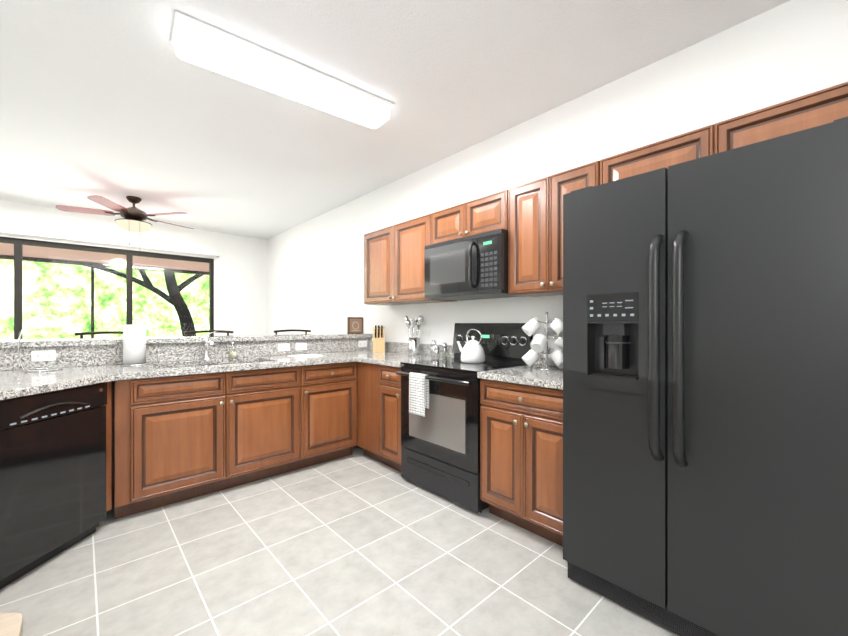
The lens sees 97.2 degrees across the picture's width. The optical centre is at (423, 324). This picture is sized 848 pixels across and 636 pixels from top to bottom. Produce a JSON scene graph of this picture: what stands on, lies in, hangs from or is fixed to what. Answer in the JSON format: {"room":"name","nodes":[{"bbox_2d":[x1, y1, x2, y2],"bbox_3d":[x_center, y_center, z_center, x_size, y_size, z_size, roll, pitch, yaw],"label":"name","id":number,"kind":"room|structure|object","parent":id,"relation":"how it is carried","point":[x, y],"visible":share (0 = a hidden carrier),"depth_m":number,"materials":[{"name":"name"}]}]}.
{"room":"kitchen","nodes":[
{"label":"kitchen","id":0,"kind":"room"},
{"bbox_2d":[0,200,266,335],"bbox_3d":[-4.840,-0.162,5.042,5.260,2.740,0.150,0,0,-42],"label":"wall","id":1,"kind":"structure","parent":0,"point":[240,285],"depth_m":6.24,"materials":[{"name":"white paint"}]},
{"bbox_2d":[0,236,213,339],"bbox_3d":[-5.143,0.041,4.744,4.410,2.335,0.080,0,0,-42],"label":"window","id":2,"kind":"structure","parent":1,"relation":"in","point":[18,292],"depth_m":5.25,"materials":[{"name":"clear glass"}]},
{"bbox_2d":[0,224,218,258],"bbox_3d":[-5.070,-1.151,4.670,4.520,0.140,0.084,0,0,-42],"label":"shade valance","id":3,"kind":"object","parent":1,"relation":"attached to","point":[13,231],"visible":0.98,"depth_m":5.18,"materials":[{"name":"white plastic"}]},
{"bbox_2d":[0,446,678,635],"bbox_3d":[-2.161,1.271,1.496,6.400,0.120,9.000,0,0,-42],"label":"floor","id":4,"kind":"structure","parent":0,"point":[357,542],"depth_m":1.82,"materials":[{"name":"tile"}]},
{"bbox_2d":[0,612,22,635],"bbox_3d":[-0.728,0.832,0.103,0.800,0.760,0.620,0,0,-42],"label":"table","id":5,"kind":"object","parent":4,"relation":"on","point":[11,623],"visible":1,"depth_m":0.56,"materials":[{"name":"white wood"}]},
{"bbox_2d":[0,383,106,588],"bbox_3d":[-2.165,0.777,1.906,0.617,0.868,0.594,0,0,3],"label":"dishwasher","id":6,"kind":"object","parent":4,"relation":"on","point":[52,474],"visible":1,"depth_m":1.87,"materials":[{"name":"black metal"}]},
{"bbox_2d":[74,331,122,337],"bbox_3d":[-2.772,0.637,3.303,0.469,1.148,0.494,0,0,-42],"label":"bar stool","id":7,"kind":"object","parent":4,"relation":"on","point":[81,334],"visible":0.17,"depth_m":3.41,"materials":[{"name":"brown metal"}]},
{"bbox_2d":[96,381,111,526],"bbox_3d":[-2.180,0.774,1.710,0.656,0.875,1.099,0,0,3],"label":"base cabinet","id":8,"kind":"object","parent":4,"relation":"on","point":[108,460],"visible":0.15,"depth_m":2.23,"materials":[{"name":"brown wood"}]},
{"bbox_2d":[1,350,360,370],"bbox_3d":[-2.909,0.682,2.313,6.100,1.058,0.123,0,0,-42],"label":"wall","id":9,"kind":"structure","parent":4,"relation":"on","point":[182,360],"depth_m":3.07,"materials":[{"name":"white paint"}]},
{"bbox_2d":[31,350,55,361],"bbox_3d":[-2.555,0.210,2.511,0.116,0.072,0.007,0,0,-42],"label":"electrical outlet","id":10,"kind":"object","parent":9,"relation":"attached to","point":[44,355],"visible":1,"depth_m":2.51,"materials":[{"name":"white plastic"}]},
{"bbox_2d":[278,343,289,350],"bbox_3d":[-1.353,0.222,3.612,0.116,0.072,0.007,0,0,-42],"label":"electrical outlet","id":11,"kind":"object","parent":9,"relation":"attached to","point":[284,347],"visible":1,"depth_m":3.61,"materials":[{"name":"white plastic"}]},
{"bbox_2d":[296,343,306,349],"bbox_3d":[-1.224,0.222,3.730,0.116,0.072,0.007,0,0,-42],"label":"electrical outlet","id":12,"kind":"object","parent":9,"relation":"attached to","point":[301,346],"visible":1,"depth_m":3.73,"materials":[{"name":"white plastic"}]},
{"bbox_2d":[358,341,366,346],"bbox_3d":[-0.694,0.221,4.217,0.116,0.072,0.007,0,0,-42],"label":"electrical outlet","id":13,"kind":"object","parent":9,"relation":"attached to","point":[362,343],"visible":1,"depth_m":4.21,"materials":[{"name":"white plastic"}]},
{"bbox_2d":[111,366,302,518],"bbox_3d":[-1.640,0.773,2.871,1.166,0.876,0.625,0,0,-42],"label":"base cabinet","id":14,"kind":"object","parent":4,"relation":"on","point":[176,439],"depth_m":2.56,"materials":[{"name":"brown wood"}]},
{"bbox_2d":[0,333,562,399],"bbox_3d":[-2.068,0.311,1.394,6.096,0.400,3.114,0,0,-42],"label":"countertop","id":15,"kind":"structure","parent":14,"relation":"on","point":[82,355],"depth_m":2.73,"materials":[{"name":"stone"}]},
{"bbox_2d":[17,315,63,371],"bbox_3d":[-2.446,0.117,2.387,0.206,0.356,0.180,0,0,-42],"label":"banana hanger","id":16,"kind":"object","parent":15,"relation":"on","point":[34,369],"visible":1,"depth_m":2.34,"materials":[{"name":"silver metal"}]},
{"bbox_2d":[120,318,148,365],"bbox_3d":[-2.114,0.122,2.732,0.170,0.345,0.170,0,0,-42],"label":"paper towel","id":17,"kind":"object","parent":15,"relation":"on","point":[134,344],"visible":1,"depth_m":2.68,"materials":[{"name":"white paper"}]},
{"bbox_2d":[203,331,215,359],"bbox_3d":[-1.731,0.175,3.056,0.102,0.240,0.229,0,0,-42],"label":"faucet","id":18,"kind":"object","parent":15,"relation":"on","point":[208,343],"visible":1,"depth_m":3.08,"materials":[{"name":"silver metal"}]},
{"bbox_2d":[229,339,236,358],"bbox_3d":[-1.658,0.211,3.242,0.062,0.166,0.067,0,0,-42],"label":"soap dispenser","id":19,"kind":"object","parent":15,"relation":"on","point":[232,354],"visible":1,"depth_m":3.22,"materials":[{"name":"clear glass"}]},
{"bbox_2d":[288,354,322,357],"bbox_3d":[-1.098,0.286,3.459,0.260,0.017,0.180,0,0,-42],"label":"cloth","id":20,"kind":"object","parent":15,"relation":"on","point":[305,355],"visible":1,"depth_m":3.40,"materials":[{"name":"white"}]},
{"bbox_2d":[347,317,362,333],"bbox_3d":[-0.780,0.013,4.252,0.200,0.190,0.020,0,0,-42],"label":"sign frame","id":21,"kind":"object","parent":15,"relation":"on","point":[354,325],"visible":1,"depth_m":4.24,"materials":[{"name":"brown wood"}]},
{"bbox_2d":[373,325,384,352],"bbox_3d":[-0.477,0.152,3.949,0.120,0.284,0.213,0,0,-6],"label":"knife block","id":22,"kind":"object","parent":15,"relation":"on","point":[378,339],"visible":1,"depth_m":3.89,"materials":[{"name":"brown wood"}]},
{"bbox_2d":[405,315,423,354],"bbox_3d":[-0.092,0.104,3.587,0.182,0.380,0.178,0,0,-42],"label":"utensil holder","id":23,"kind":"object","parent":15,"relation":"on","point":[414,346],"visible":1,"depth_m":3.54,"materials":[{"name":"silver metal"}]},
{"bbox_2d":[431,344,438,357],"bbox_3d":[0.114,0.239,3.321,0.047,0.110,0.048,0,0,-42],"label":"grinder","id":24,"kind":"object","parent":15,"relation":"on","point":[434,350],"depth_m":3.31,"materials":[{"name":"silver metal"}]},
{"bbox_2d":[442,343,446,356],"bbox_3d":[0.185,0.229,3.346,0.047,0.130,0.048,0,0,-42],"label":"grinder","id":25,"kind":"object","parent":15,"relation":"on","point":[444,345],"depth_m":3.33,"materials":[{"name":"silver metal"}]},
{"bbox_2d":[521,312,562,369],"bbox_3d":[0.814,0.105,2.464,0.328,0.380,0.318,0,0,-42],"label":"mug tree","id":26,"kind":"object","parent":15,"relation":"on","point":[538,342],"visible":0.94,"depth_m":2.43,"materials":[{"name":"white ceramic"}]},
{"bbox_2d":[184,330,233,335],"bbox_3d":[-2.154,0.637,3.842,0.469,1.148,0.494,0,0,-42],"label":"bar stool","id":27,"kind":"object","parent":4,"relation":"on","point":[188,333],"visible":0.15,"depth_m":4.00,"materials":[{"name":"brown metal"}]},
{"bbox_2d":[274,329,310,334],"bbox_3d":[-1.483,0.636,4.457,0.469,1.148,0.494,0,0,-42],"label":"bar stool","id":28,"kind":"object","parent":4,"relation":"on","point":[289,330],"visible":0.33,"depth_m":4.62,"materials":[{"name":"brown metal"}]},
{"bbox_2d":[303,362,356,467],"bbox_3d":[-1.010,0.772,3.448,0.541,0.876,0.625,0,0,-42],"label":"base cabinet","id":29,"kind":"object","parent":4,"relation":"on","point":[329,390],"depth_m":3.21,"materials":[{"name":"brown wood"}]},
{"bbox_2d":[357,362,376,459],"bbox_3d":[-0.276,0.772,3.483,0.625,0.876,0.353,0,0,-42],"label":"base cabinet","id":30,"kind":"object","parent":4,"relation":"on","point":[366,372],"depth_m":3.31,"materials":[{"name":"brown wood"}]},
{"bbox_2d":[377,364,401,471],"bbox_3d":[-0.047,0.772,3.233,0.625,0.876,0.325,0,0,-42],"label":"base cabinet","id":31,"kind":"object","parent":4,"relation":"on","point":[389,446],"depth_m":3.04,"materials":[{"name":"brown wood"}]},
{"bbox_2d":[396,323,532,513],"bbox_3d":[0.287,0.600,2.803,0.712,1.220,0.758,0,0,-42],"label":"range","id":32,"kind":"object","parent":4,"relation":"on","point":[440,425],"visible":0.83,"depth_m":2.62,"materials":[{"name":"black metal"}]},
{"bbox_2d":[409,372,428,416],"bbox_3d":[-0.037,0.493,2.661,0.043,0.290,0.170,0,0,-42],"label":"towel","id":33,"kind":"object","parent":32,"relation":"hanging from","point":[418,382],"depth_m":2.64,"materials":[{"name":"white fabric"}]},
{"bbox_2d":[457,329,484,362],"bbox_3d":[0.354,0.163,2.911,0.190,0.258,0.261,0,0,-42],"label":"kettle","id":34,"kind":"object","parent":32,"relation":"on","point":[472,350],"visible":1,"depth_m":2.82,"materials":[{"name":"white metal"}]},
{"bbox_2d":[480,379,562,546],"bbox_3d":[0.789,0.773,2.321,0.625,0.876,0.626,0,0,-42],"label":"base cabinet","id":35,"kind":"object","parent":4,"relation":"on","point":[521,455],"depth_m":2.12,"materials":[{"name":"brown wood"}]},
{"bbox_2d":[563,117,847,635],"bbox_3d":[1.249,0.289,1.635,0.862,1.820,0.982,0,0,-42],"label":"refrigerator","id":36,"kind":"object","parent":4,"relation":"on","point":[705,395],"visible":1,"depth_m":1.33,"materials":[{"name":"black metal"}]},
{"bbox_2d":[0,0,789,239],"bbox_3d":[-2.161,-1.589,1.494,6.400,0.120,9.000,0,0,-42],"label":"ceiling","id":37,"kind":"structure","parent":0,"point":[117,101],"depth_m":2.43,"materials":[{"name":"white paint"}]},
{"bbox_2d":[56,195,192,256],"bbox_3d":[-3.555,-1.166,4.561,1.352,0.730,1.312,0,0,-42],"label":"ceiling fan","id":38,"kind":"object","parent":37,"relation":"hanging from","point":[134,219],"visible":1,"depth_m":4.40,"materials":[{"name":"brown wood"}]},
{"bbox_2d":[171,11,393,128],"bbox_3d":[-0.781,-1.484,2.297,1.270,0.090,0.250,0,0,-37],"label":"ceiling light fixture","id":39,"kind":"object","parent":37,"relation":"attached to","point":[201,44],"visible":1,"depth_m":2.16,"materials":[{"name":"white plastic"}]},
{"bbox_2d":[267,0,847,351],"bbox_3d":[0.144,-0.160,3.606,0.150,2.740,9.000,0,0,-42],"label":"wall","id":40,"kind":"structure","parent":0,"point":[788,50],"depth_m":2.69,"materials":[{"name":"white paint"}]},
{"bbox_2d":[364,213,454,305],"bbox_3d":[-0.162,-0.565,3.583,0.328,0.720,1.000,0,0,-42],"label":"upper cabinet","id":41,"kind":"object","parent":40,"relation":"attached to","point":[393,255],"depth_m":3.44,"materials":[{"name":"brown wood"}]},
{"bbox_2d":[421,329,428,335],"bbox_3d":[0.011,0.080,3.634,0.007,0.072,0.116,0,0,-42],"label":"electrical outlet","id":42,"kind":"object","parent":40,"relation":"attached to","point":[424,332],"visible":1,"depth_m":3.63,"materials":[{"name":"white plastic"}]},
{"bbox_2d":[432,189,507,243],"bbox_3d":[0.433,-0.783,2.934,0.328,0.283,0.760,0,0,-42],"label":"upper cabinet","id":43,"kind":"object","parent":40,"relation":"attached to","point":[488,213],"depth_m":2.78,"materials":[{"name":"brown wood"}]},
{"bbox_2d":[424,229,525,300],"bbox_3d":[0.384,-0.425,2.890,0.457,0.430,0.758,0,0,-42],"label":"microwave","id":44,"kind":"object","parent":43,"relation":"attached to","point":[473,267],"visible":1,"depth_m":2.72,"materials":[{"name":"black metal"}]},
{"bbox_2d":[508,161,599,296],"bbox_3d":[0.895,-0.564,2.429,0.328,0.720,0.609,0,0,-42],"label":"upper cabinet","id":45,"kind":"object","parent":40,"relation":"attached to","point":[528,216],"depth_m":2.37,"materials":[{"name":"brown wood"}]},
{"bbox_2d":[600,82,847,184],"bbox_3d":[1.449,-0.779,1.824,0.328,0.290,1.030,0,0,-42],"label":"upper cabinet","id":46,"kind":"object","parent":40,"relation":"attached to","point":[825,106],"depth_m":1.66,"materials":[{"name":"brown wood"}]},
{"label":"outside","id":47,"kind":"structure","parent":0,"visible":0},
{"bbox_2d":[0,243,208,271],"bbox_3d":[-6.372,-1.352,6.018,13.000,0.120,3.340,0,0,-42],"label":"ceiling","id":48,"kind":"structure","parent":47,"point":[39,253],"depth_m":7.23,"materials":[{"name":"brown"}]},
{"bbox_2d":[0,259,208,339],"bbox_3d":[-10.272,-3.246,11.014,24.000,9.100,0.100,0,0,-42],"label":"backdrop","id":49,"kind":"structure","parent":47,"point":[101,302],"depth_m":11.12,"materials":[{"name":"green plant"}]},
{"bbox_3d":[-8.263,1.266,8.084,13.000,0.080,8.940,0,0,-42],"label":"floor","id":50,"kind":"structure","parent":47,"visible":0},
{"bbox_2d":[0,255,208,337],"bbox_3d":[-7.483,-0.033,7.231,13.000,2.510,0.050,0,0,-42],"label":"posts","id":51,"kind":"object","parent":50,"relation":"on","point":[10,257],"depth_m":7.75,"materials":[{"name":"brown metal"}]},
{"bbox_2d":[83,265,203,335],"bbox_3d":[-7.437,-0.672,10.070,5.328,3.871,0.725,0,0,-42],"label":"oak tree","id":52,"kind":"object","parent":50,"relation":"on","point":[174,301],"depth_m":10.43,"materials":[{"name":"black plant"}]}
]}

